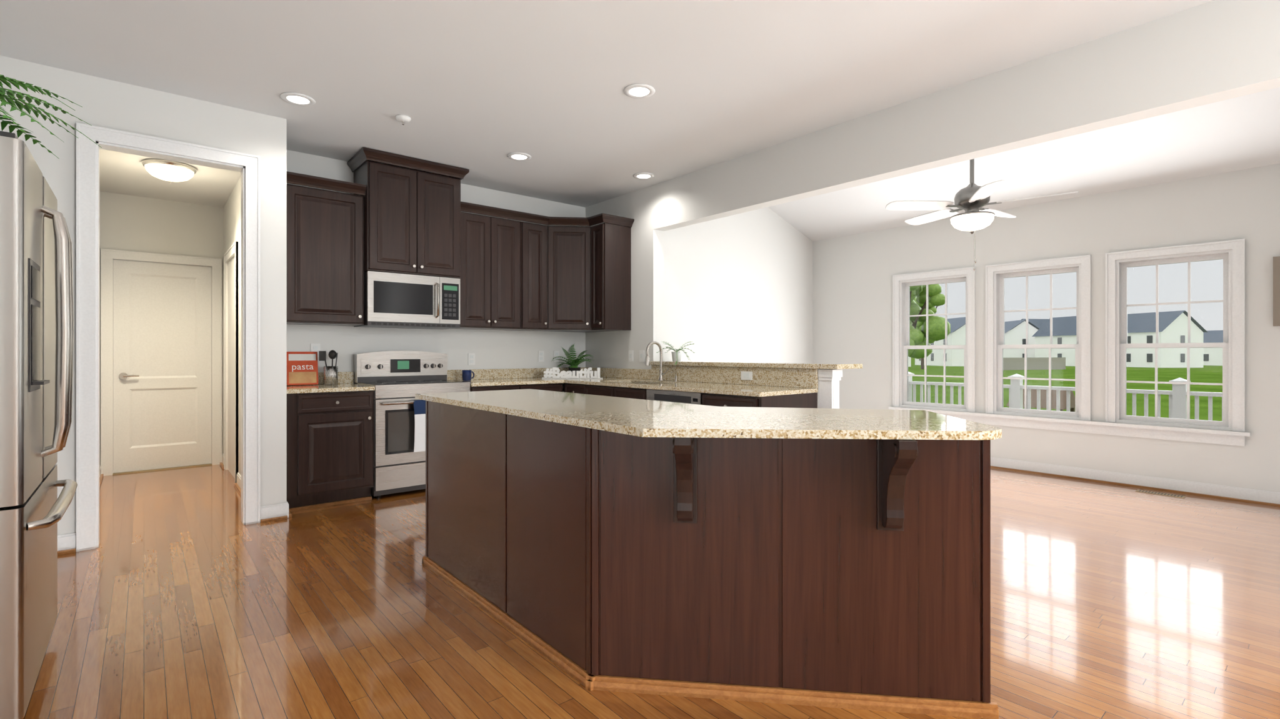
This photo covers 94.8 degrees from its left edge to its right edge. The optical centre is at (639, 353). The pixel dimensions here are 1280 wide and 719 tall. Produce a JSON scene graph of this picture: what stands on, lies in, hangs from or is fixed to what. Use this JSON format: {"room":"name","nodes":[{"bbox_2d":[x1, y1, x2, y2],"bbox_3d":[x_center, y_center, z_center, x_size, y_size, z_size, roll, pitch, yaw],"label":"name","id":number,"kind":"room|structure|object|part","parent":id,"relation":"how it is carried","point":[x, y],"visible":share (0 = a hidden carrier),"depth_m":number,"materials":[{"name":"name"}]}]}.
{"room":"kitchen","nodes":[
{"label":"kitchen","id":0,"kind":"room"},
{"bbox_2d":[0,55,286,535],"bbox_3d":[-3.243,-0.240,3.518,1.940,2.780,0.120,0,0,-40],"label":"wall","id":1,"kind":"structure","parent":0,"point":[116,105],"depth_m":3.73,"materials":[{"name":"beige paint"}]},
{"bbox_2d":[57,533,76,555],"bbox_3d":[-3.530,1.097,3.176,0.699,0.107,0.032,0,0,-40],"label":"baseboard","id":2,"kind":"structure","parent":1,"relation":"attached to","point":[66,544],"depth_m":3.38,"materials":[{"name":"white wood"}]},
{"bbox_2d":[99,465,103,488],"bbox_3d":[-4.195,1.097,4.501,0.032,0.107,2.610,0,0,-40],"label":"baseboard","id":3,"kind":"structure","parent":1,"relation":"attached to","point":[100,475],"depth_m":5.33,"materials":[{"name":"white wood"}]},
{"bbox_2d":[76,122,260,551],"bbox_3d":[-2.966,-0.091,3.751,0.901,2.482,0.168,0,0,-40],"label":"door frame","id":4,"kind":"structure","parent":1,"relation":"attached to","point":[247,166],"depth_m":3.52,"materials":[{"name":"white wood"}]},
{"bbox_2d":[99,191,223,464],"bbox_3d":[-4.724,-0.240,5.840,0.950,2.780,0.120,0,0,-40],"label":"wall","id":5,"kind":"structure","parent":0,"point":[134,223],"depth_m":5.77,"materials":[{"name":"beige paint"}]},
{"bbox_2d":[100,248,220,476],"bbox_3d":[-4.716,0.089,5.831,0.924,2.122,0.144,0,0,-40],"label":"door frame","id":6,"kind":"structure","parent":5,"relation":"attached to","point":[108,257],"depth_m":5.58,"materials":[{"name":"white wood"}]},
{"bbox_2d":[113,259,211,473],"bbox_3d":[-4.693,0.126,5.803,0.752,2.024,0.097,0,0,-40],"label":"hall door","id":7,"kind":"structure","parent":5,"relation":"in","point":[162,365],"depth_m":5.80,"materials":[{"name":"beige wood"}]},
{"bbox_2d":[99,148,240,207],"bbox_3d":[-3.879,-1.560,4.846,1.200,0.100,2.730,0,0,-40],"label":"ceiling","id":8,"kind":"structure","parent":0,"point":[122,173],"depth_m":5.21,"materials":[{"name":"white paint"}]},
{"bbox_2d":[141,158,196,183],"bbox_3d":[-3.785,-1.440,4.735,0.350,0.140,0.350,0,0,-40],"label":"light","id":9,"kind":"object","parent":8,"relation":"attached to","point":[170,171],"visible":0.98,"depth_m":4.64,"materials":[{"name":"white glass"}]},
{"bbox_2d":[223,176,240,474],"bbox_3d":[-3.470,-0.240,5.191,0.130,2.780,2.730,0,0,-40],"label":"wall","id":10,"kind":"structure","parent":0,"point":[232,221],"depth_m":5.30,"materials":[{"name":"beige paint"}]},
{"bbox_2d":[220,453,223,469],"bbox_3d":[-4.229,1.097,5.966,0.032,0.107,0.326,0,0,-40],"label":"baseboard","id":11,"kind":"structure","parent":10,"relation":"attached to","point":[221,464],"depth_m":6.00,"materials":[{"name":"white wood"}]},
{"bbox_2d":[220,241,238,483],"bbox_3d":[-3.801,0.089,5.494,0.064,2.122,0.944,0,0,-40],"label":"door frame","id":12,"kind":"structure","parent":10,"relation":"attached to","point":[233,264],"depth_m":5.60,"materials":[{"name":"white wood"}]},
{"bbox_2d":[233,472,264,521],"bbox_3d":[-3.082,1.097,4.606,0.032,0.107,1.336,0,0,-40],"label":"baseboard","id":13,"kind":"structure","parent":10,"relation":"attached to","point":[237,485],"depth_m":4.89,"materials":[{"name":"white wood"}]},
{"bbox_2d":[286,150,585,392],"bbox_3d":[-1.751,-0.240,5.705,3.160,2.780,0.120,0,0,-40],"label":"wall","id":14,"kind":"structure","parent":0,"point":[494,349],"depth_m":5.65,"materials":[{"name":"beige paint"}]},
{"bbox_2d":[310,343,319,357],"bbox_3d":[-2.672,-0.020,4.843,0.070,0.114,0.008,0,0,-40],"label":"outlet","id":15,"kind":"object","parent":14,"relation":"attached to","point":[314,347],"depth_m":4.84,"materials":[{"name":"white plastic"}]},
{"bbox_2d":[286,180,364,326],"bbox_3d":[-2.559,-0.753,4.714,0.568,1.045,0.350,0,0,-40],"label":"upper cabinet","id":16,"kind":"object","parent":14,"relation":"attached to","point":[325,228],"depth_m":4.58,"materials":[{"name":"brown wood"}]},
{"bbox_2d":[351,157,464,279],"bbox_3d":[-2.016,-1.105,5.123,0.780,0.880,0.425,0,0,-40],"label":"upper cabinet","id":17,"kind":"object","parent":14,"relation":"attached to","point":[414,220],"depth_m":4.93,"materials":[{"name":"brown wood"}]},
{"bbox_2d":[353,271,459,329],"bbox_3d":[-2.005,-0.441,5.109,0.774,0.438,0.458,0,0,-40],"label":"over-the-range microwave","id":18,"kind":"object","parent":17,"relation":"attached to","point":[399,300],"visible":0.98,"depth_m":4.95,"materials":[{"name":"grey metal"}]},
{"bbox_2d":[468,353,474,364],"bbox_3d":[-1.637,0.060,5.717,0.070,0.114,0.008,0,0,-40],"label":"outlet","id":19,"kind":"object","parent":14,"relation":"attached to","point":[471,356],"depth_m":5.71,"materials":[{"name":"white plastic"}]},
{"bbox_2d":[456,210,524,330],"bbox_3d":[-1.498,-0.753,5.609,0.631,1.045,0.350,0,0,-40],"label":"upper cabinet","id":20,"kind":"object","parent":14,"relation":"attached to","point":[516,275],"depth_m":5.49,"materials":[{"name":"brown wood"}]},
{"bbox_2d":[516,220,546,331],"bbox_3d":[-1.143,-0.753,5.908,0.298,1.045,0.350,0,0,-40],"label":"upper cabinet","id":21,"kind":"object","parent":14,"relation":"attached to","point":[535,234],"depth_m":5.78,"materials":[{"name":"brown wood"}]},
{"bbox_2d":[538,351,544,361],"bbox_3d":[-1.044,0.034,6.216,0.070,0.114,0.008,0,0,-40],"label":"outlet","id":22,"kind":"object","parent":14,"relation":"attached to","point":[540,354],"depth_m":6.21,"materials":[{"name":"white plastic"}]},
{"bbox_2d":[553,351,559,361],"bbox_3d":[-0.899,0.034,6.339,0.070,0.114,0.008,0,0,-40],"label":"outlet","id":23,"kind":"object","parent":14,"relation":"attached to","point":[556,354],"depth_m":6.33,"materials":[{"name":"white plastic"}]},
{"bbox_2d":[534,216,614,332],"bbox_3d":[-0.688,-0.790,6.139,0.691,1.120,0.583,0,0,-40],"label":"upper cabinet","id":24,"kind":"object","parent":14,"relation":"attached to","point":[554,233],"depth_m":5.88,"materials":[{"name":"brown wood"}]},
{"bbox_2d":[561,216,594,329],"bbox_3d":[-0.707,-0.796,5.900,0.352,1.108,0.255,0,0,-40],"label":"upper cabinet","id":25,"kind":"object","parent":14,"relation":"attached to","point":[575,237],"depth_m":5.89,"materials":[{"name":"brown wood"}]},
{"bbox_2d":[0,0,1214,207],"bbox_3d":[0.210,-1.680,1.767,4.960,0.100,8.670,0,0,-40],"label":"ceiling","id":26,"kind":"structure","parent":0,"point":[480,90],"depth_m":3.30,"materials":[{"name":"white paint"}]},
{"bbox_2d":[280,92,315,106],"bbox_3d":[-2.190,-1.625,3.769,0.183,0.010,0.190,0,0,14],"label":"recessed light","id":27,"kind":"object","parent":26,"relation":"in","point":[294,98],"depth_m":3.76,"materials":[{"name":"white"}]},
{"bbox_2d":[395,114,411,124],"bbox_3d":[-1.638,-1.605,4.069,0.097,0.050,0.097,0,0,-40],"label":"smoke detector","id":28,"kind":"object","parent":26,"relation":"in","point":[403,119],"depth_m":4.04,"materials":[{"name":"white plastic"}]},
{"bbox_2d":[507,152,531,161],"bbox_3d":[-1.001,-1.625,4.868,0.187,0.010,0.187,0,0,14],"label":"recessed light","id":29,"kind":"object","parent":26,"relation":"in","point":[516,156],"depth_m":4.86,"materials":[{"name":"white"}]},
{"bbox_2d":[623,83,654,98],"bbox_3d":[-0.006,-1.625,3.651,0.187,0.010,0.187,0,0,14],"label":"recessed light","id":30,"kind":"object","parent":26,"relation":"in","point":[639,90],"depth_m":3.64,"materials":[{"name":"white"}]},
{"bbox_2d":[633,172,654,179],"bbox_3d":[0.035,-1.625,5.403,0.183,0.010,0.186,0,0,14],"label":"recessed light","id":31,"kind":"object","parent":26,"relation":"in","point":[640,175],"depth_m":5.39,"materials":[{"name":"white"}]},
{"bbox_2d":[21,464,1279,718],"bbox_3d":[0.690,1.200,3.493,7.960,0.100,10.750,0,0,-40],"label":"floor","id":32,"kind":"structure","parent":0,"point":[184,593],"depth_m":2.52,"materials":[{"name":"brown wood"}]},
{"bbox_2d":[0,130,77,718],"bbox_3d":[-2.365,0.252,1.845,0.844,1.797,0.910,0,0,-40],"label":"refrigerator","id":33,"kind":"object","parent":32,"relation":"on","point":[36,333],"visible":1,"depth_m":1.81,"materials":[{"name":"silver metal"}]},
{"bbox_2d":[0,74,101,158],"bbox_3d":[-2.122,-0.727,1.685,0.862,0.244,0.925,0,0,-40],"label":"potted plant","id":34,"kind":"object","parent":33,"relation":"on","point":[27,107],"visible":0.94,"depth_m":1.86,"materials":[{"name":"green plant"}]},
{"bbox_2d":[286,390,373,511],"bbox_3d":[-2.477,0.721,4.596,0.596,0.858,0.634,0,0,-40],"label":"base cabinet","id":35,"kind":"object","parent":32,"relation":"on","point":[330,449],"visible":0.96,"depth_m":4.37,"materials":[{"name":"brown wood"}]},
{"bbox_2d":[286,371,374,393],"bbox_3d":[-2.482,0.225,4.598,0.602,0.130,0.620,0,0,-40],"label":"countertop","id":36,"kind":"structure","parent":35,"relation":"on","point":[345,379],"depth_m":4.52,"materials":[{"name":"beige stone"}]},
{"bbox_2d":[286,351,318,385],"bbox_3d":[-2.713,0.124,4.727,0.217,0.268,0.096,0,0,-34],"label":"cookbook","id":37,"kind":"object","parent":36,"relation":"on","point":[302,368],"visible":1,"depth_m":4.72,"materials":[{"name":"paper"}]},
{"bbox_2d":[318,350,338,384],"bbox_3d":[-2.533,0.117,4.784,0.138,0.283,0.106,0,0,-40],"label":"utensil holder","id":38,"kind":"object","parent":36,"relation":"on","point":[330,375],"visible":1,"depth_m":4.76,"materials":[{"name":"grey metal"}]},
{"bbox_2d":[353,350,469,498],"bbox_3d":[-1.935,0.565,5.026,0.780,1.170,0.673,0,0,-40],"label":"electric range","id":39,"kind":"object","parent":32,"relation":"on","point":[398,380],"visible":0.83,"depth_m":4.75,"materials":[{"name":"grey metal"}]},
{"bbox_2d":[413,400,425,452],"bbox_3d":[-1.748,0.585,4.750,0.169,0.411,0.045,0,0,-40],"label":"towel","id":40,"kind":"object","parent":39,"relation":"hanging from","point":[419,407],"visible":0.69,"depth_m":4.71,"materials":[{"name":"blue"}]},
{"bbox_2d":[470,383,562,391],"bbox_3d":[-1.286,0.721,5.600,0.944,0.858,0.634,0,0,-40],"label":"base cabinet","id":41,"kind":"object","parent":32,"relation":"on","point":[557,387],"visible":0.04,"depth_m":5.41,"materials":[{"name":"brown wood"}]},
{"bbox_2d":[447,368,561,386],"bbox_3d":[-1.294,0.225,5.590,0.922,0.130,0.635,0,0,-40],"label":"countertop","id":42,"kind":"structure","parent":41,"relation":"on","point":[500,377],"depth_m":5.76,"materials":[{"name":"beige stone"}]},
{"bbox_2d":[461,370,474,381],"bbox_3d":[-1.602,0.210,5.491,0.120,0.098,0.088,0,0,-40],"label":"mug","id":43,"kind":"object","parent":42,"relation":"on","point":[466,375],"visible":1,"depth_m":5.45,"materials":[{"name":"ceramic"}]},
{"bbox_2d":[564,383,646,399],"bbox_3d":[-0.092,0.721,5.448,0.664,0.858,1.221,0,0,-40],"label":"base cabinet","id":44,"kind":"object","parent":32,"relation":"on","point":[618,392],"depth_m":5.20,"materials":[{"name":"brown wood"}]},
{"bbox_2d":[641,388,646,399],"bbox_3d":[0.500,0.721,4.746,0.664,0.858,0.652,0,0,-40],"label":"base cabinet","id":45,"kind":"object","parent":32,"relation":"on","point":[644,390],"depth_m":4.79,"materials":[{"name":"brown wood"}]},
{"bbox_2d":[646,389,702,404],"bbox_3d":[0.462,0.723,4.713,0.564,0.855,0.610,0,0,-40],"label":"stainless steel dishwasher","id":46,"kind":"object","parent":32,"relation":"on","point":[684,397],"visible":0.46,"depth_m":4.51,"materials":[{"name":"grey metal"}]},
{"bbox_2d":[417,396,998,718],"bbox_3d":[0.097,0.703,2.635,1.244,0.894,2.537,0,0,-40],"label":"kitchen island","id":47,"kind":"object","parent":32,"relation":"on","point":[825,558],"depth_m":1.96,"materials":[{"name":"brown wood"}]},
{"bbox_2d":[415,389,1001,474],"bbox_3d":[0.074,0.241,2.645,1.225,0.026,2.652,0,0,-40],"label":"island countertop","id":48,"kind":"structure","parent":47,"relation":"on","point":[865,441],"depth_m":1.94,"materials":[{"name":"beige stone"}]},
{"bbox_2d":[701,393,817,408],"bbox_3d":[0.872,0.721,4.304,0.664,0.858,0.539,0,0,-40],"label":"base cabinet","id":49,"kind":"object","parent":32,"relation":"on","point":[805,400],"depth_m":4.10,"materials":[{"name":"brown wood"}]},
{"bbox_2d":[558,361,862,396],"bbox_3d":[0.254,0.185,5.248,1.003,0.210,3.155,0,0,-40],"label":"countertop","id":50,"kind":"structure","parent":49,"relation":"on","point":[774,379],"depth_m":4.79,"materials":[{"name":"beige stone"}]},
{"bbox_2d":[541,367,603,378],"bbox_3d":[-0.682,0.202,5.927,0.620,0.112,0.024,0,0,6],"label":"word sign","id":51,"kind":"object","parent":50,"relation":"on","point":[569,374],"visible":1,"depth_m":5.92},
{"bbox_2d":[551,345,594,376],"bbox_3d":[-0.662,0.076,6.213,0.501,0.365,0.449,0,0,-40],"label":"potted plant","id":52,"kind":"object","parent":50,"relation":"on","point":[575,363],"depth_m":6.23,"materials":[{"name":"green plant"}]},
{"bbox_2d":[645,341,678,381],"bbox_3d":[0.196,0.075,5.340,0.221,0.368,0.245,0,0,-40],"label":"gooseneck faucet","id":53,"kind":"object","parent":50,"relation":"on","point":[647,360],"visible":0.98,"depth_m":5.41,"materials":[{"name":"silver metal"}]},
{"bbox_2d":[656,341,694,364],"bbox_3d":[0.354,-0.002,5.593,0.438,0.221,0.378,0,0,-40],"label":"potted plant","id":54,"kind":"object","parent":50,"relation":"on","point":[676,355],"visible":1,"depth_m":5.56,"materials":[{"name":"white ceramic"}]},
{"bbox_2d":[818,369,842,408],"bbox_3d":[1.391,0.635,4.297,0.132,1.030,0.118,0,0,-40],"label":"column","id":55,"kind":"structure","parent":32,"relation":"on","point":[829,379],"depth_m":4.26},
{"bbox_2d":[1135,489,1186,498],"bbox_3d":[4.239,1.148,4.792,0.100,0.005,0.300,0,0,-40],"label":"floor vent","id":56,"kind":"object","parent":32,"relation":"in","point":[1160,494],"visible":1,"depth_m":4.78,"materials":[{"name":"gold metal"}]},
{"bbox_2d":[585,185,820,408],"bbox_3d":[0.402,-0.600,5.494,0.140,3.500,2.980,0,0,-40],"label":"wall","id":57,"kind":"structure","parent":0,"point":[609,349],"depth_m":5.87,"materials":[{"name":"beige paint"}]},
{"bbox_2d":[589,220,631,332],"bbox_3d":[-0.296,-0.753,5.940,0.348,1.045,0.223,0,0,-40],"label":"upper cabinet","id":58,"kind":"object","parent":57,"relation":"attached to","point":[610,243],"depth_m":5.85,"materials":[{"name":"brown wood"}]},
{"bbox_2d":[628,350,633,361],"bbox_3d":[-0.093,0.030,5.965,0.007,0.114,0.070,0,0,-40],"label":"outlet","id":59,"kind":"object","parent":57,"relation":"attached to","point":[630,352],"depth_m":5.96,"materials":[{"name":"white plastic"}]},
{"bbox_2d":[639,350,644,361],"bbox_3d":[0.016,0.030,5.836,0.007,0.114,0.070,0,0,-40],"label":"outlet","id":60,"kind":"object","parent":57,"relation":"attached to","point":[641,352],"depth_m":5.83,"materials":[{"name":"white plastic"}]},
{"bbox_2d":[740,371,752,380],"bbox_3d":[0.867,0.184,4.787,0.007,0.070,0.114,0,0,-40],"label":"outlet","id":61,"kind":"object","parent":57,"relation":"attached to","point":[744,375],"depth_m":4.78,"materials":[{"name":"white plastic"}]},
{"bbox_2d":[653,0,1279,231],"bbox_3d":[1.853,-1.775,3.774,0.140,1.150,5.180,0,0,-40],"label":"header","id":62,"kind":"object","parent":57,"relation":"attached to","point":[1210,52],"visible":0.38,"depth_m":3.33,"materials":[{"name":"beige paint"}]},
{"bbox_2d":[663,206,812,363],"bbox_3d":[1.224,-0.600,6.737,2.720,3.500,0.120,0,0,-40],"label":"wall","id":63,"kind":"structure","parent":0,"point":[738,287],"depth_m":6.56,"materials":[{"name":"beige paint"}]},
{"bbox_2d":[768,87,1279,241],"bbox_3d":[2.940,-1.860,4.704,2.720,0.970,5.440,0,0,-40],"label":"ceiling","id":64,"kind":"structure","parent":0,"point":[1237,134],"depth_m":4.92,"materials":[{"name":"white paint"}]},
{"bbox_2d":[885,158,1078,270],"bbox_3d":[2.661,-1.289,4.664,1.264,1.282,1.292,0,0,-40],"label":"ceiling fan","id":65,"kind":"object","parent":64,"relation":"hanging from","point":[972,199],"visible":0.94,"depth_m":4.60,"materials":[{"name":"silver metal"}]},
{"bbox_2d":[812,163,1279,492],"bbox_3d":[3.926,-0.200,5.536,0.140,2.700,5.200,0,0,-40],"label":"wall","id":66,"kind":"structure","parent":0,"point":[852,275],"depth_m":5.26,"materials":[{"name":"beige paint"}]},
{"bbox_2d":[892,266,975,412],"bbox_3d":[3.195,-0.137,6.375,0.154,1.487,0.858,0,0,-40],"label":"window","id":67,"kind":"structure","parent":66,"relation":"in","point":[902,284],"depth_m":6.42,"materials":[{"name":"clear glass"}]},
{"bbox_2d":[985,255,1091,420],"bbox_3d":[3.813,-0.137,5.642,0.154,1.487,0.858,0,0,-40],"label":"window","id":68,"kind":"structure","parent":66,"relation":"in","point":[996,275],"depth_m":5.63,"materials":[{"name":"clear glass"}]},
{"bbox_2d":[888,238,1250,446],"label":"window","id":69,"kind":"structure","parent":66,"relation":"in","point":[1230,254],"depth_m":5.01,"materials":[{"name":"clear glass"}]},
{"bbox_3d":[5.535,1.123,6.043,2.955,1.655,7.130,0,0,-40],"label":"deck railing","id":70,"kind":"part","parent":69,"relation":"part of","materials":[{"name":"white wood"}]},
{"bbox_3d":[3.752,0.664,5.586,0.059,0.111,2.843,0,0,-40],"label":"window stool apron","id":71,"kind":"part","parent":69,"relation":"part of","materials":[{"name":"white wood"}]},
{"bbox_2d":[990,456,1279,507],"bbox_3d":[3.860,1.097,5.480,0.032,0.107,5.200,0,0,-40],"label":"baseboard","id":72,"kind":"structure","parent":66,"relation":"attached to","point":[1214,491],"depth_m":4.98,"materials":[{"name":"white wood"}]},
{"bbox_2d":[1273,256,1279,326],"bbox_3d":[4.952,-0.460,4.178,0.038,0.520,0.620,0,0,-40],"label":"wall art","id":73,"kind":"object","parent":66,"relation":"attached to","point":[1276,291],"visible":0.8,"depth_m":4.39,"materials":[{"name":"beige"}]},
{"label":"outside","id":74,"kind":"structure","parent":0,"visible":0},
{"bbox_2d":[908,357,1222,421],"bbox_3d":[139.313,2.605,150.227,393.300,1.470,550.000,0,0,-40],"label":"ground","id":75,"kind":"structure","parent":74,"point":[1168,378],"depth_m":40.18,"materials":[{"name":"green plant"}]},
{"bbox_2d":[908,284,950,369],"bbox_3d":[22.499,-3.481,48.806,4.899,11.098,64.090,0,0,27],"label":"trees","id":76,"kind":"object","parent":75,"relation":"on","point":[932,294],"depth_m":20.29,"materials":[{"name":"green plant"}]},
{"bbox_2d":[1006,388,1074,411],"bbox_3d":[8.555,1.324,12.500,1.040,1.120,1.040,0,0,-40],"label":"playhouse","id":77,"kind":"object","parent":75,"relation":"on","point":[1062,405],"depth_m":12.19,"materials":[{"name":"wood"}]},
{"bbox_2d":[908,310,1223,370],"bbox_3d":[73.642,-2.412,96.315,82.148,9.620,58.446,0,0,-40],"label":"houses","id":78,"kind":"structure","parent":75,"relation":"on","point":[1055,322],"depth_m":93.28}
]}

